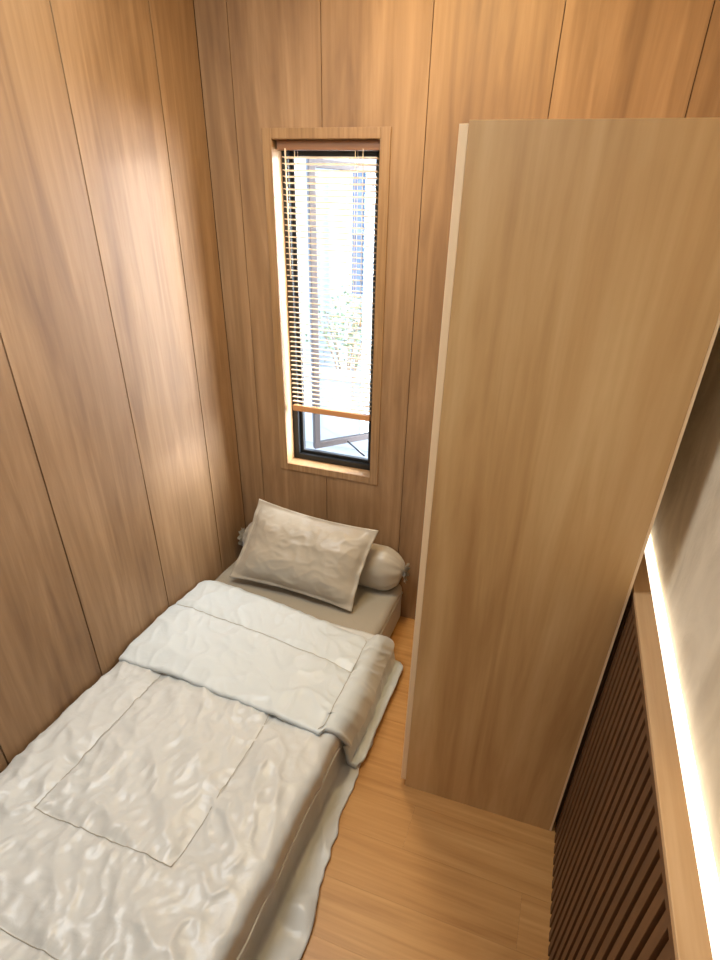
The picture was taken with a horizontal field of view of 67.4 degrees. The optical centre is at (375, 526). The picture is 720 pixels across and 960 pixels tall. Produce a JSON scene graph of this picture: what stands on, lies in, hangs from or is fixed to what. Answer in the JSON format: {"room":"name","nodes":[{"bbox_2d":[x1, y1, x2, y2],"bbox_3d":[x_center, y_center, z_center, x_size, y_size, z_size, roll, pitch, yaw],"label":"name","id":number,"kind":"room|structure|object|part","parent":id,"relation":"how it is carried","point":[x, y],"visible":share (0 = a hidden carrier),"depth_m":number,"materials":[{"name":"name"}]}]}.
{"room":"bedroom","nodes":[
{"label":"bedroom","id":0,"kind":"room"},
{"bbox_2d":[0,0,244,772],"bbox_3d":[-1.536,0.117,0.801,0.100,3.000,4.805,11,31,16],"label":"wall","id":1,"kind":"structure","parent":0,"point":[121,492],"depth_m":1.96,"materials":[{"name":"laminate"}]},
{"bbox_2d":[300,616,555,959],"bbox_3d":[-0.594,1.603,1.288,2.081,0.100,4.860,11,31,16],"label":"floor","id":2,"kind":"structure","parent":0,"point":[410,873],"depth_m":1.90,"materials":[{"name":"wood"}]},
{"bbox_2d":[215,561,402,637],"bbox_3d":[-0.661,0.813,2.305,0.995,0.252,2.150,11,31,16],"label":"mattress","id":3,"kind":"object","parent":2,"relation":"on","point":[374,611],"visible":0.16,"depth_m":2.82,"materials":[{"name":"beige fabric"}]},
{"bbox_2d":[0,580,402,959],"bbox_3d":[-0.691,0.946,1.984,1.233,0.338,2.086,11,31,16],"label":"comforter","id":4,"kind":"object","parent":3,"relation":"on","point":[189,803],"visible":1,"depth_m":1.86,"materials":[{"name":"grey fabric"}]},
{"bbox_2d":[229,499,378,611],"bbox_3d":[-0.381,0.136,2.820,0.768,0.390,0.263,11,31,16],"label":"pillow","id":5,"kind":"object","parent":3,"relation":"on","point":[324,560],"visible":1,"depth_m":2.75,"materials":[{"name":"beige fabric"}]},
{"bbox_2d":[237,522,409,590],"bbox_3d":[-0.299,0.148,2.975,0.997,0.260,0.187,11,31,16],"label":"bolster","id":6,"kind":"object","parent":3,"relation":"on","point":[383,569],"visible":0.39,"depth_m":2.81,"materials":[{"name":"beige fabric"}]},
{"bbox_2d":[401,117,719,830],"bbox_3d":[0.578,-0.077,2.004,0.597,2.182,1.011,11,31,15],"label":"wardrobe","id":7,"kind":"object","parent":2,"relation":"on","point":[580,325],"visible":1,"depth_m":1.34,"materials":[{"name":"laminate"}]},
{"bbox_3d":[0.227,-0.027,1.860,0.020,2.138,0.505,11,31,15],"label":"door","id":8,"kind":"part","parent":7,"relation":"part of","materials":[{"name":"beige wood"}]},
{"bbox_3d":[0.859,-0.024,1.931,0.008,2.181,1.010,11,31,15],"label":"panel","id":9,"kind":"part","parent":7,"relation":"part of","materials":[{"name":"beige wood"}]},
{"bbox_2d":[193,0,719,618],"bbox_3d":[0.218,-0.764,2.457,2.181,3.000,0.110,11,31,16],"label":"wall","id":10,"kind":"structure","parent":0,"point":[422,70],"depth_m":2.06,"materials":[{"name":"laminate"}]},
{"bbox_2d":[261,127,391,484],"bbox_3d":[-0.147,-1.022,2.672,0.551,1.491,0.477,11,31,16],"label":"window","id":11,"kind":"structure","parent":10,"relation":"in","point":[294,454],"depth_m":2.47,"materials":[{"name":"laminate"}]},
{"bbox_2d":[276,140,379,420],"bbox_3d":[-0.207,-1.052,2.436,0.449,1.132,0.043,11,31,16],"label":"blind","id":12,"kind":"object","parent":11,"relation":"attached to","point":[282,145],"visible":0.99,"depth_m":2.36,"materials":[{"name":"brown wood"}]},
{"bbox_3d":[-0.343,-1.079,2.482,0.002,1.084,0.030,11,31,16],"label":"ladder cord","id":13,"kind":"part","parent":12,"relation":"part of","materials":[{"name":"white fabric"}]},
{"bbox_3d":[-0.221,-0.576,2.714,0.416,0.028,0.026,11,31,16],"label":"rail","id":14,"kind":"part","parent":12,"relation":"part of","materials":[{"name":"brown wood"}]},
{"bbox_3d":[-0.091,-1.028,2.410,0.002,1.084,0.030,11,31,16],"label":"ladder cord","id":15,"kind":"part","parent":12,"relation":"part of","materials":[{"name":"white fabric"}]},
{"bbox_3d":[-0.056,-1.194,2.279,0.011,0.664,0.011,25,37,34],"label":"pull cord","id":16,"kind":"part","parent":12,"relation":"part of","materials":[{"name":"white fabric"}]},
{"bbox_3d":[-0.191,-0.961,2.562,0.465,1.417,0.045,11,31,16],"label":"frame","id":17,"kind":"part","parent":11,"relation":"part of","materials":[{"name":"black metal"}]},
{"bbox_3d":[-0.143,-1.058,2.744,0.400,1.330,0.028,-15,34,-27],"label":"sash","id":18,"kind":"part","parent":11,"relation":"part of","materials":[{"name":"grey metal"}]},
{"bbox_3d":[-0.107,-0.431,2.957,0.010,0.013,0.230,-11,32,-22],"label":"stay arm","id":19,"kind":"part","parent":11,"relation":"part of","materials":[{"name":"black metal"}]},
{"bbox_2d":[650,326,719,884],"bbox_3d":[0.429,0.513,0.240,0.100,3.000,4.805,11,31,16],"label":"wall","id":20,"kind":"structure","parent":0,"point":[685,532],"depth_m":1.27,"materials":[{"name":"paint"}]},
{"bbox_2d":[548,593,670,959],"bbox_3d":[0.314,1.284,0.708,0.074,1.091,4.594,11,31,16],"label":"wainscot","id":21,"kind":"structure","parent":20,"relation":"attached to","point":[608,900],"depth_m":1.30,"materials":[{"name":"brown wood"}]},
{"bbox_2d":[631,552,712,959],"bbox_3d":[0.331,0.796,0.429,0.078,0.034,4.593,11,31,16],"label":"ledge","id":22,"kind":"object","parent":21,"relation":"on","point":[688,933],"depth_m":0.96,"materials":[{"name":"brown wood"}]},
{"bbox_2d":[644,534,719,959],"bbox_3d":[0.352,0.793,0.420,0.030,0.012,4.555,11,31,16],"label":"light strip","id":23,"kind":"object","parent":22,"relation":"attached to","point":[709,882],"visible":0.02,"depth_m":1.00,"materials":[{"name":"white plastic"}]},
{"label":"outside","id":24,"kind":"structure","parent":0,"visible":0},
{"bbox_2d":[306,441,367,457],"bbox_3d":[2.632,-1.593,8.091,18.000,0.100,11.455,11,31,16],"label":"ground","id":25,"kind":"structure","parent":24,"point":[335,449],"depth_m":6.65,"materials":[{"name":"grey"}]},
{"bbox_2d":[296,159,375,372],"bbox_3d":[-1.737,-5.442,7.876,6.400,6.500,1.140,11,31,16],"label":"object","id":26,"kind":"structure","parent":25,"relation":"on","point":[299,167],"depth_m":7.70,"materials":[{"name":"grey"}]},
{"bbox_2d":[303,365,369,450],"bbox_3d":[-0.843,-1.523,6.729,3.500,0.900,0.230,11,31,16],"label":"wall","id":27,"kind":"structure","parent":25,"relation":"on","point":[330,426],"depth_m":6.54,"materials":[{"name":"grey"}]},
{"bbox_2d":[302,272,371,371],"bbox_3d":[-0.404,-2.358,7.236,1.282,1.882,1.158,11,31,16],"label":"shrub","id":28,"kind":"object","parent":25,"relation":"on","point":[345,292],"visible":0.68,"depth_m":7.05,"materials":[{"name":"green plant"}]}
]}

